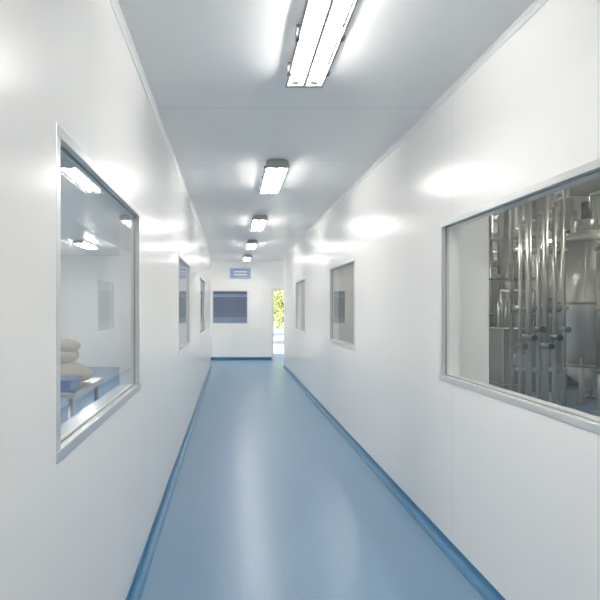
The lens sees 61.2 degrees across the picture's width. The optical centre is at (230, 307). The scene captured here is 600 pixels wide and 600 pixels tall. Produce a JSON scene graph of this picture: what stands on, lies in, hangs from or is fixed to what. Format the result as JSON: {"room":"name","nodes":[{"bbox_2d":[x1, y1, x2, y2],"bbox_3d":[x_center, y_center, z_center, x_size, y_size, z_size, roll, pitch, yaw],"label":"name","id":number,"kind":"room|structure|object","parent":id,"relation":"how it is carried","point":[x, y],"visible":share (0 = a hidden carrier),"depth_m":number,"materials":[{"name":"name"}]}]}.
{"room":"clean room","nodes":[
{"label":"clean room","id":0,"kind":"room"},
{"bbox_2d":[60,255,119,366],"bbox_3d":[-2.752,0.075,12.360,4.495,2.750,0.120,0,0,0],"label":"wall","id":1,"kind":"structure","parent":0,"point":[89,284],"depth_m":12.30,"materials":[{"name":"white paint"}]},
{"bbox_2d":[0,0,210,599],"bbox_3d":[-0.550,0.075,3.950,0.110,2.750,16.900,0,0,0],"label":"wall","id":2,"kind":"structure","parent":0,"point":[78,527],"depth_m":1.62,"materials":[{"name":"white paint"}]},
{"bbox_2d":[60,145,134,443],"bbox_3d":[-0.528,-0.043,2.103,0.010,0.917,1.267,0,0,0],"label":"gasket","id":3,"kind":"object","parent":2,"relation":"attached to","point":[65,151],"visible":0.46,"depth_m":1.89,"materials":[{"name":"grey rubber"}]},
{"bbox_2d":[56,122,140,463],"bbox_3d":[-0.555,-0.043,2.103,0.111,0.985,1.335,0,0,0],"label":"frame","id":4,"kind":"object","parent":2,"relation":"attached to","point":[63,139],"visible":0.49,"depth_m":2.22,"materials":[{"name":"metal"}]},
{"bbox_2d":[131,214,134,384],"bbox_3d":[-0.525,-0.043,2.103,0.001,0.917,1.267,0,0,0],"label":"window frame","id":5,"kind":"structure","parent":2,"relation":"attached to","point":[132,216],"depth_m":2.69,"materials":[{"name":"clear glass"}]},
{"bbox_2d":[109,0,211,255],"bbox_3d":[-0.492,-1.287,6.907,0.026,0.026,10.985,0,0,0],"label":"trim","id":6,"kind":"structure","parent":2,"relation":"attached to","point":[115,5],"depth_m":2.91,"materials":[{"name":"white metal"}]},
{"bbox_2d":[125,365,212,599],"bbox_3d":[-0.477,1.423,6.907,0.055,0.055,10.985,0,0,0],"label":"baseboard","id":7,"kind":"structure","parent":2,"relation":"attached to","point":[137,586],"depth_m":3.40,"materials":[{"name":"blue plastic"}]},
{"bbox_2d":[179,259,187,347],"bbox_3d":[-0.525,-0.043,5.470,0.001,0.917,1.312,0,0,0],"label":"pane","id":8,"kind":"object","parent":2,"relation":"attached to","point":[183,269],"visible":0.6,"depth_m":5.53,"materials":[{"name":"clear glass"}]},
{"bbox_2d":[178,252,189,354],"bbox_3d":[-0.555,-0.043,5.470,0.111,0.985,1.380,0,0,0],"label":"frame","id":9,"kind":"object","parent":2,"relation":"attached to","point":[180,256],"visible":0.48,"depth_m":5.62,"materials":[{"name":"metal"}]},
{"bbox_2d":[200,275,204,334],"bbox_3d":[-0.555,-0.043,8.900,0.111,0.985,1.400,0,0,0],"label":"frame","id":10,"kind":"object","parent":2,"relation":"attached to","point":[201,278],"visible":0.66,"depth_m":8.77,"materials":[{"name":"metal"}]},
{"bbox_2d":[201,280,203,330],"bbox_3d":[-0.525,-0.043,8.900,0.001,0.917,1.332,0,0,0],"label":"pane","id":11,"kind":"object","parent":2,"relation":"attached to","point":[202,282],"visible":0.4,"depth_m":9.21,"materials":[{"name":"clear glass"}]},
{"bbox_2d":[211,262,283,356],"bbox_3d":[2.100,0.075,13.950,14.200,2.750,0.100,0,0,0],"label":"wall","id":12,"kind":"structure","parent":0,"point":[254,338],"depth_m":13.90,"materials":[{"name":"white paint"}]},
{"bbox_2d":[213,291,246,322],"bbox_3d":[-0.025,-0.025,13.975,0.940,0.880,0.050,0,0,0],"label":"window pane","id":13,"kind":"object","parent":12,"relation":"attached to","point":[228,306],"visible":1,"depth_m":13.96,"materials":[{"name":"blue glass"}]},
{"bbox_2d":[212,290,247,323],"bbox_3d":[-0.025,-0.025,13.946,1.010,0.950,0.108,0,0,0],"label":"frame","id":14,"kind":"object","parent":12,"relation":"attached to","point":[212,290],"visible":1,"depth_m":13.89,"materials":[{"name":"metal"}]},
{"bbox_2d":[230,268,250,277],"bbox_3d":[0.260,-0.965,13.879,0.580,0.290,0.043,0,0,0],"label":"sign","id":15,"kind":"object","parent":12,"relation":"attached to","point":[234,272],"visible":1,"depth_m":13.86,"materials":[{"name":"blue plastic"}]},
{"bbox_2d":[211,357,271,359],"bbox_3d":[2.100,1.407,13.894,14.200,0.085,0.012,0,0,0],"label":"baseboard","id":16,"kind":"structure","parent":12,"relation":"attached to","point":[212,358],"depth_m":13.89,"materials":[{"name":"blue plastic"}]},
{"bbox_2d":[211,261,283,261],"bbox_3d":[2.100,-1.285,13.885,14.200,0.030,0.030,0,0,0],"label":"trim","id":17,"kind":"structure","parent":12,"relation":"attached to","point":[211,261],"depth_m":13.87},
{"bbox_2d":[272,288,283,359],"bbox_3d":[1.580,0.450,13.949,0.900,2.000,0.122,0,0,0],"label":"frame","id":18,"kind":"object","parent":12,"relation":"attached to","point":[272,288],"visible":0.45,"depth_m":13.89,"materials":[{"name":"metal"}]},
{"bbox_2d":[60,0,535,260],"bbox_3d":[2.100,-1.340,4.700,14.400,0.080,18.600,0,0,0],"label":"ceiling","id":19,"kind":"structure","parent":0,"point":[215,71],"depth_m":3.07,"materials":[{"name":"white paint"}]},
{"bbox_2d":[73,240,97,249],"bbox_3d":[-2.900,-1.260,10.010,0.220,0.080,1.020,0,0,0],"label":"ceiling light","id":20,"kind":"object","parent":19,"relation":"attached to","point":[90,246],"depth_m":9.90,"materials":[{"name":"white plastic"}]},
{"bbox_2d":[242,255,251,261],"bbox_3d":[0.405,-1.260,12.670,0.220,0.080,1.020,0,0,0],"label":"ceiling light","id":21,"kind":"object","parent":19,"relation":"attached to","point":[246,258],"depth_m":12.52,"materials":[{"name":"white plastic"}]},
{"bbox_2d":[245,240,257,249],"bbox_3d":[0.405,-1.260,10.070,0.220,0.080,1.020,0,0,0],"label":"ceiling light","id":22,"kind":"object","parent":19,"relation":"attached to","point":[250,244],"depth_m":9.92,"materials":[{"name":"white plastic"}]},
{"bbox_2d":[250,215,267,230],"bbox_3d":[0.405,-1.260,7.470,0.220,0.080,1.020,0,0,0],"label":"ceiling light","id":23,"kind":"object","parent":19,"relation":"attached to","point":[258,223],"depth_m":7.38,"materials":[{"name":"white plastic"}]},
{"bbox_2d":[259,160,288,193],"bbox_3d":[0.405,-1.260,4.870,0.220,0.080,1.020,0,0,0],"label":"ceiling light","id":24,"kind":"object","parent":19,"relation":"attached to","point":[274,170],"depth_m":4.76,"materials":[{"name":"white plastic"}]},
{"bbox_2d":[285,0,358,87],"bbox_3d":[0.405,-1.260,2.270,0.220,0.080,1.020,0,0,0],"label":"ceiling light","id":25,"kind":"object","parent":19,"relation":"attached to","point":[320,27],"depth_m":2.33,"materials":[{"name":"white plastic"}]},
{"bbox_2d":[60,360,599,599],"bbox_3d":[2.100,1.500,4.700,14.400,0.100,18.600,0,0,0],"label":"floor","id":26,"kind":"structure","parent":0,"point":[270,501],"depth_m":3.54,"materials":[{"name":"blue plastic"}]},
{"bbox_2d":[60,377,103,419],"bbox_3d":[-1.770,1.030,4.000,1.300,0.840,0.800,0,0,0],"label":"steel table","id":27,"kind":"object","parent":26,"relation":"on","point":[94,382],"visible":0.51,"depth_m":3.81,"materials":[{"name":"silver metal"}]},
{"bbox_2d":[60,376,82,391],"bbox_3d":[-1.265,0.568,3.750,0.230,0.085,0.260,0,0,0],"label":"plastic bin","id":28,"kind":"object","parent":27,"relation":"on","point":[67,383],"visible":0.56,"depth_m":3.67,"materials":[{"name":"blue plastic"}]},
{"bbox_2d":[60,339,93,381],"bbox_3d":[-1.361,0.431,4.103,0.454,0.355,0.286,0,0,0],"label":"sacks","id":29,"kind":"object","parent":27,"relation":"on","point":[69,353],"visible":0.56,"depth_m":4.03,"materials":[{"name":"beige fabric"}]},
{"bbox_2d":[459,216,488,383],"bbox_3d":[1.532,-0.650,3.400,0.235,4.200,0.400,0,0,0],"label":"wall","id":30,"kind":"structure","parent":26,"relation":"on","point":[474,236],"depth_m":3.20,"materials":[{"name":"white paint"}]},
{"bbox_2d":[489,215,493,326],"bbox_3d":[5.150,-0.314,10.096,0.272,3.529,0.465,0,0,0],"label":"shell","id":31,"kind":"object","parent":26,"relation":"on","point":[491,238],"visible":0.22,"depth_m":9.92,"materials":[{"name":"metal"}]},
{"bbox_2d":[499,207,517,312],"bbox_3d":[5.900,-0.475,10.617,0.497,3.850,0.497,0,0,45],"label":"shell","id":32,"kind":"object","parent":26,"relation":"on","point":[516,207],"visible":0.06,"depth_m":10.57,"materials":[{"name":"metal"}]},
{"bbox_2d":[500,207,517,326],"bbox_3d":[5.550,-0.420,10.026,0.374,3.739,0.526,0,0,0],"label":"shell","id":33,"kind":"object","parent":26,"relation":"on","point":[504,216],"visible":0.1,"depth_m":9.88,"materials":[{"name":"metal"}]},
{"bbox_2d":[489,289,560,393],"bbox_3d":[5.200,0.557,8.855,1.060,1.786,0.930,0,0,0],"label":"storage tank","id":34,"kind":"object","parent":26,"relation":"on","point":[499,335],"visible":0.59,"depth_m":8.70,"materials":[{"name":"metal"}]},
{"bbox_2d":[493,211,576,301],"bbox_3d":[6.025,-0.350,11.400,3.250,3.600,0.700,0,0,0],"label":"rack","id":35,"kind":"object","parent":26,"relation":"on","point":[498,260],"visible":0.06,"depth_m":11.12,"materials":[{"name":"metal"}]},
{"bbox_2d":[532,198,540,312],"bbox_3d":[6.000,-0.523,9.778,0.441,3.946,0.511,0,0,36],"label":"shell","id":36,"kind":"object","parent":26,"relation":"on","point":[536,204],"visible":0.02,"depth_m":9.66,"materials":[{"name":"metal"}]},
{"bbox_2d":[509,189,570,406],"bbox_3d":[4.530,-0.226,7.395,0.820,3.351,0.510,0,0,0],"label":"pipe manifold","id":37,"kind":"object","parent":26,"relation":"on","point":[528,250],"visible":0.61,"depth_m":7.28,"materials":[{"name":"metal"}]},
{"bbox_2d":[549,216,560,381],"bbox_3d":[6.750,-0.212,10.162,1.030,3.325,1.105,0,0,0],"label":"pipe","id":38,"kind":"object","parent":26,"relation":"on","point":[550,232],"visible":0.03,"depth_m":9.93,"materials":[{"name":"silver metal"}]},
{"bbox_2d":[555,188,576,388],"bbox_3d":[6.120,-0.366,9.190,0.306,3.632,0.485,0,0,0],"label":"shell","id":39,"kind":"object","parent":26,"relation":"on","point":[569,201],"visible":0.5,"depth_m":9.02,"materials":[{"name":"metal"}]},
{"bbox_2d":[557,201,599,404],"bbox_3d":[5.550,-0.099,7.763,0.870,3.097,0.945,0,0,0],"label":"storage tank","id":40,"kind":"object","parent":26,"relation":"on","point":[581,244],"visible":0.79,"depth_m":7.54,"materials":[{"name":"silver metal"}]},
{"bbox_2d":[589,190,599,394],"bbox_3d":[6.200,-0.264,8.396,0.272,3.429,0.465,0,0,0],"label":"shell","id":41,"kind":"object","parent":26,"relation":"on","point":[591,195],"visible":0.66,"depth_m":8.46,"materials":[{"name":"metal"}]},
{"bbox_2d":[594,242,599,411],"bbox_3d":[5.450,-0.004,6.662,0.930,2.908,1.005,0,0,0],"label":"storage tank","id":42,"kind":"object","parent":26,"relation":"on","point":[597,248],"visible":1,"depth_m":6.87,"materials":[{"name":"silver metal"}]},
{"bbox_2d":[284,0,599,599],"bbox_3d":[1.365,-0.650,3.950,0.100,4.200,16.900,0,0,0],"label":"wall","id":43,"kind":"structure","parent":0,"point":[515,489],"depth_m":2.82,"materials":[{"name":"white paint"}]},
{"bbox_2d":[296,278,304,332],"bbox_3d":[1.365,-0.043,9.500,0.111,0.985,1.300,0,0,0],"label":"frame","id":44,"kind":"object","parent":43,"relation":"attached to","point":[303,279],"visible":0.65,"depth_m":10.12,"materials":[{"name":"metal"}]},
{"bbox_2d":[297,281,304,330],"bbox_3d":[1.335,-0.043,9.500,0.001,0.917,1.232,0,0,0],"label":"pane","id":45,"kind":"object","parent":43,"relation":"attached to","point":[300,286],"visible":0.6,"depth_m":9.47,"materials":[{"name":"clear glass"}]},
{"bbox_2d":[330,258,354,349],"bbox_3d":[1.365,-0.043,5.970,0.111,0.985,1.340,0,0,0],"label":"frame","id":46,"kind":"object","parent":43,"relation":"attached to","point":[335,272],"visible":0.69,"depth_m":6.61,"materials":[{"name":"metal"}]},
{"bbox_2d":[332,262,353,345],"bbox_3d":[1.338,-0.043,5.970,0.010,0.917,1.272,0,0,0],"label":"gasket","id":47,"kind":"object","parent":43,"relation":"attached to","point":[352,262],"visible":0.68,"depth_m":6.60,"materials":[{"name":"rubber"}]},
{"bbox_2d":[282,365,505,599],"bbox_3d":[1.288,1.423,3.950,0.055,0.055,16.900,0,0,0],"label":"baseboard","id":48,"kind":"structure","parent":43,"relation":"attached to","point":[469,571],"depth_m":3.39,"materials":[{"name":"blue plastic"}]},
{"bbox_2d":[283,0,547,255],"bbox_3d":[1.302,-1.287,3.950,0.026,0.026,16.900,0,0,0],"label":"trim","id":49,"kind":"structure","parent":43,"relation":"attached to","point":[537,4],"depth_m":2.90,"materials":[{"name":"white metal"}]},
{"bbox_2d":[439,158,599,433],"bbox_3d":[1.365,-0.043,2.323,0.111,0.985,1.646,0,0,0],"label":"frame","id":50,"kind":"object","parent":43,"relation":"attached to","point":[452,232],"visible":0.99,"depth_m":2.72,"materials":[{"name":"metal"}]},
{"bbox_2d":[445,170,599,422],"bbox_3d":[1.338,-0.043,2.323,0.010,0.917,1.578,0,0,0],"label":"gasket","id":51,"kind":"object","parent":43,"relation":"attached to","point":[597,171],"visible":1,"depth_m":2.57,"materials":[{"name":"black rubber"}]},
{"bbox_2d":[338,196,599,343],"bbox_3d":[5.258,-0.650,12.360,7.885,4.200,0.120,0,0,0],"label":"wall","id":52,"kind":"structure","parent":0,"point":[345,275],"depth_m":12.30,"materials":[{"name":"white paint"}]},
{"bbox_2d":[549,177,599,195],"bbox_3d":[5.357,-2.790,5.650,7.885,0.080,13.500,0,0,0],"label":"ceiling","id":53,"kind":"structure","parent":0,"point":[583,189],"depth_m":11.51,"materials":[{"name":"grey paint"}]},
{"label":"outside","id":54,"kind":"structure","parent":0,"visible":0},
{"bbox_2d":[273,331,283,359],"bbox_3d":[4.000,1.535,23.000,20.000,0.130,18.000,0,0,0],"label":"ground","id":55,"kind":"structure","parent":54,"point":[278,336],"depth_m":19.60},
{"bbox_2d":[273,290,283,328],"bbox_3d":[2.182,-0.277,20.008,3.031,3.494,3.036,0,0,0],"label":"tree","id":56,"kind":"object","parent":55,"relation":"on","point":[280,305],"visible":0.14,"depth_m":19.60,"materials":[{"name":"green plant"}]}
]}

